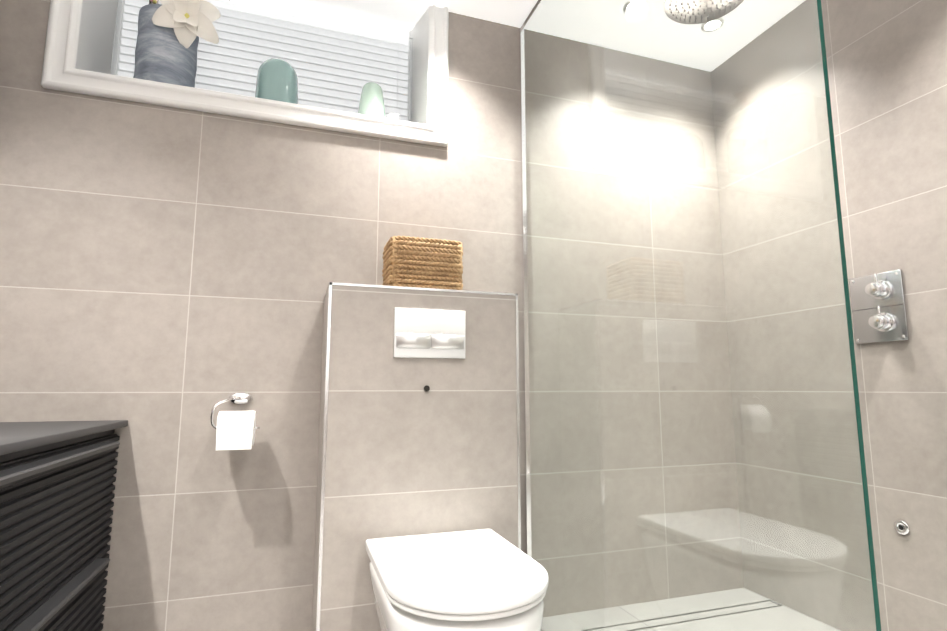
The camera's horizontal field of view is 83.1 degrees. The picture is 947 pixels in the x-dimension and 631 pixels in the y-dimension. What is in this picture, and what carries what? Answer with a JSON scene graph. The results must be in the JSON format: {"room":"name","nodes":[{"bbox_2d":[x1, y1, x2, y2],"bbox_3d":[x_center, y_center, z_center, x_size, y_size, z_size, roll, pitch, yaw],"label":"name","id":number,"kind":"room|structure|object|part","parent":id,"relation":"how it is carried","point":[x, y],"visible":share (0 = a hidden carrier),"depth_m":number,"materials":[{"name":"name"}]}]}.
{"room":"bathroom","nodes":[
{"label":"bathroom","id":0,"kind":"room"},
{"bbox_2d":[0,0,50,69],"bbox_3d":[-1.425,-0.989,1.866,0.215,0.513,0.400,3,-8,-18],"label":"wall","id":1,"kind":"structure","parent":0,"point":[23,27],"depth_m":1.65,"materials":[{"name":"tile"}]},
{"bbox_2d":[0,12,524,630],"bbox_3d":[-0.230,-0.044,2.141,2.735,2.310,0.400,3,-8,-18],"label":"wall","id":2,"kind":"structure","parent":0,"point":[168,274],"depth_m":1.70,"materials":[{"name":"tile"}]},
{"bbox_2d":[210,392,259,449],"bbox_3d":[-0.727,0.319,1.637,0.139,0.166,0.137,3,-8,-18],"label":"toilet paper holder","id":3,"kind":"object","parent":2,"relation":"attached to","point":[235,430],"visible":1,"depth_m":1.58,"materials":[{"name":"white paper"}]},
{"bbox_2d":[41,0,448,146],"bbox_3d":[-0.767,-1.048,2.060,1.286,0.803,0.387,3,-8,-18],"label":"window","id":4,"kind":"structure","parent":2,"relation":"in","point":[336,66],"depth_m":2.09,"materials":[{"name":"white wood"}]},
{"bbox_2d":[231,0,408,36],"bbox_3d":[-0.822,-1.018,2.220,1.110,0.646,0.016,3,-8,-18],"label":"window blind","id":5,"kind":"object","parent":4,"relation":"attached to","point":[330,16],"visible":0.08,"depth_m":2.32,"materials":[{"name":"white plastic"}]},
{"bbox_2d":[276,0,427,30],"bbox_3d":[-0.778,-1.313,2.128,1.190,0.200,0.400,3,-8,-18],"label":"lintel","id":6,"kind":"object","parent":4,"relation":"attached to","point":[402,14],"visible":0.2,"depth_m":2.24,"materials":[{"name":"white paint"}]},
{"bbox_3d":[-0.772,-0.711,2.027,1.150,0.006,0.360,3,-8,-18],"label":"sill","id":7,"kind":"structure","parent":2,"relation":"on","visible":0},
{"bbox_2d":[133,0,220,87],"bbox_3d":[-1.043,-1.004,1.897,0.270,0.538,0.249,3,-8,-18],"label":"vase","id":8,"kind":"object","parent":7,"relation":"on","point":[170,32],"visible":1,"depth_m":1.82,"materials":[{"name":"glazed ceramic"}]},
{"bbox_3d":[-0.987,-1.039,1.837,0.210,0.209,0.093,3,-8,-18],"label":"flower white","id":9,"kind":"part","parent":8,"relation":"part of","materials":[{"name":"white plant"}]},
{"bbox_2d":[255,58,297,103],"bbox_3d":[-0.737,-0.841,2.009,0.154,0.245,0.154,3,-8,-18],"label":"vase","id":10,"kind":"object","parent":7,"relation":"on","point":[277,79],"visible":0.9,"depth_m":1.95,"materials":[{"name":"teal ceramic"}]},
{"bbox_2d":[358,82,385,117],"bbox_3d":[-0.403,-0.813,2.118,0.114,0.220,0.114,3,-8,-18],"label":"vase","id":11,"kind":"object","parent":7,"relation":"on","point":[371,102],"visible":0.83,"depth_m":2.08,"materials":[{"name":"green"}]},
{"bbox_2d":[401,0,536,27],"bbox_3d":[0.397,-1.490,0.448,2.935,0.100,3.550,3,-8,-18],"label":"ceiling","id":12,"kind":"structure","parent":0,"point":[514,13],"depth_m":2.11,"materials":[{"name":"white paint"}]},
{"bbox_2d":[821,0,946,630],"bbox_3d":[1.677,-0.210,0.919,0.100,2.310,3.950,3,-8,-18],"label":"wall","id":13,"kind":"structure","parent":0,"point":[887,67],"depth_m":1.70,"materials":[{"name":"tile"}]},
{"bbox_2d":[849,269,908,343],"bbox_3d":[1.306,-0.026,1.754,0.064,0.226,0.168,3,-8,-18],"label":"shower mixer","id":14,"kind":"object","parent":13,"relation":"attached to","point":[878,305],"visible":1,"depth_m":1.73,"materials":[{"name":"silver metal"}]},
{"bbox_2d":[894,520,909,534],"bbox_3d":[1.334,0.660,1.666,0.006,0.044,0.044,3,-8,-18],"label":"wall outlet","id":15,"kind":"object","parent":13,"relation":"attached to","point":[902,527],"visible":1,"depth_m":1.66,"materials":[{"name":"silver metal"}]},
{"bbox_3d":[0.333,0.923,0.311,2.935,0.100,3.950,3,-8,-18],"label":"floor","id":16,"kind":"structure","parent":0,"visible":0},
{"bbox_2d":[312,282,520,630],"bbox_3d":[-0.181,0.492,1.714,0.602,1.132,0.292,3,-8,-18],"label":"wall","id":17,"kind":"structure","parent":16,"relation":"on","point":[419,428],"depth_m":1.60,"materials":[{"name":"tile"}]},
{"bbox_2d":[382,236,462,289],"bbox_3d":[-0.173,-0.154,1.798,0.250,0.172,0.193,3,-8,-18],"label":"basket","id":18,"kind":"object","parent":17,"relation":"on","point":[409,261],"visible":0.88,"depth_m":1.71,"materials":[{"name":"beige wicker"}]},
{"bbox_2d":[365,529,548,630],"bbox_3d":[-0.045,0.779,1.283,0.372,0.370,0.556,3,-8,-18],"label":"toilet","id":19,"kind":"object","parent":17,"relation":"attached to","point":[482,580],"visible":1,"depth_m":1.17,"materials":[{"name":"white ceramic"}]},
{"bbox_2d":[519,0,880,630],"bbox_3d":[0.400,-0.133,1.478,0.022,2.308,1.264,3,-8,-18],"label":"glass","id":20,"kind":"object","parent":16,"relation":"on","point":[694,457],"visible":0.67,"depth_m":1.20,"materials":[{"name":"clear glass"}]},
{"bbox_3d":[-1.011,-0.331,0.027,0.100,2.310,3.950,3,-8,-18],"label":"wall","id":21,"kind":"structure","parent":0,"visible":0},
{"bbox_2d":[0,420,127,630],"bbox_3d":[-0.950,0.522,0.627,0.464,0.640,1.832,3,-8,-18],"label":"bathroom vanity","id":22,"kind":"object","parent":21,"relation":"attached to","point":[57,486],"depth_m":1.18,"materials":[{"name":"black wood"}]},
{"bbox_3d":[-0.893,0.624,1.125,0.034,0.027,0.676,3,-8,-18],"label":"handle","id":23,"kind":"part","parent":22,"relation":"part of","materials":[{"name":"grey"}]},
{"bbox_3d":[-0.893,0.317,1.167,0.034,0.027,0.676,3,-8,-18],"label":"handle","id":24,"kind":"part","parent":22,"relation":"part of","materials":[{"name":"grey"}]},
{"bbox_2d":[0,420,123,447],"bbox_3d":[-0.955,0.195,0.664,0.450,0.018,1.846,3,-8,-18],"label":"countertop","id":25,"kind":"structure","parent":22,"relation":"on","point":[10,432],"depth_m":1.27,"materials":[{"name":"grey stone"}]}
]}

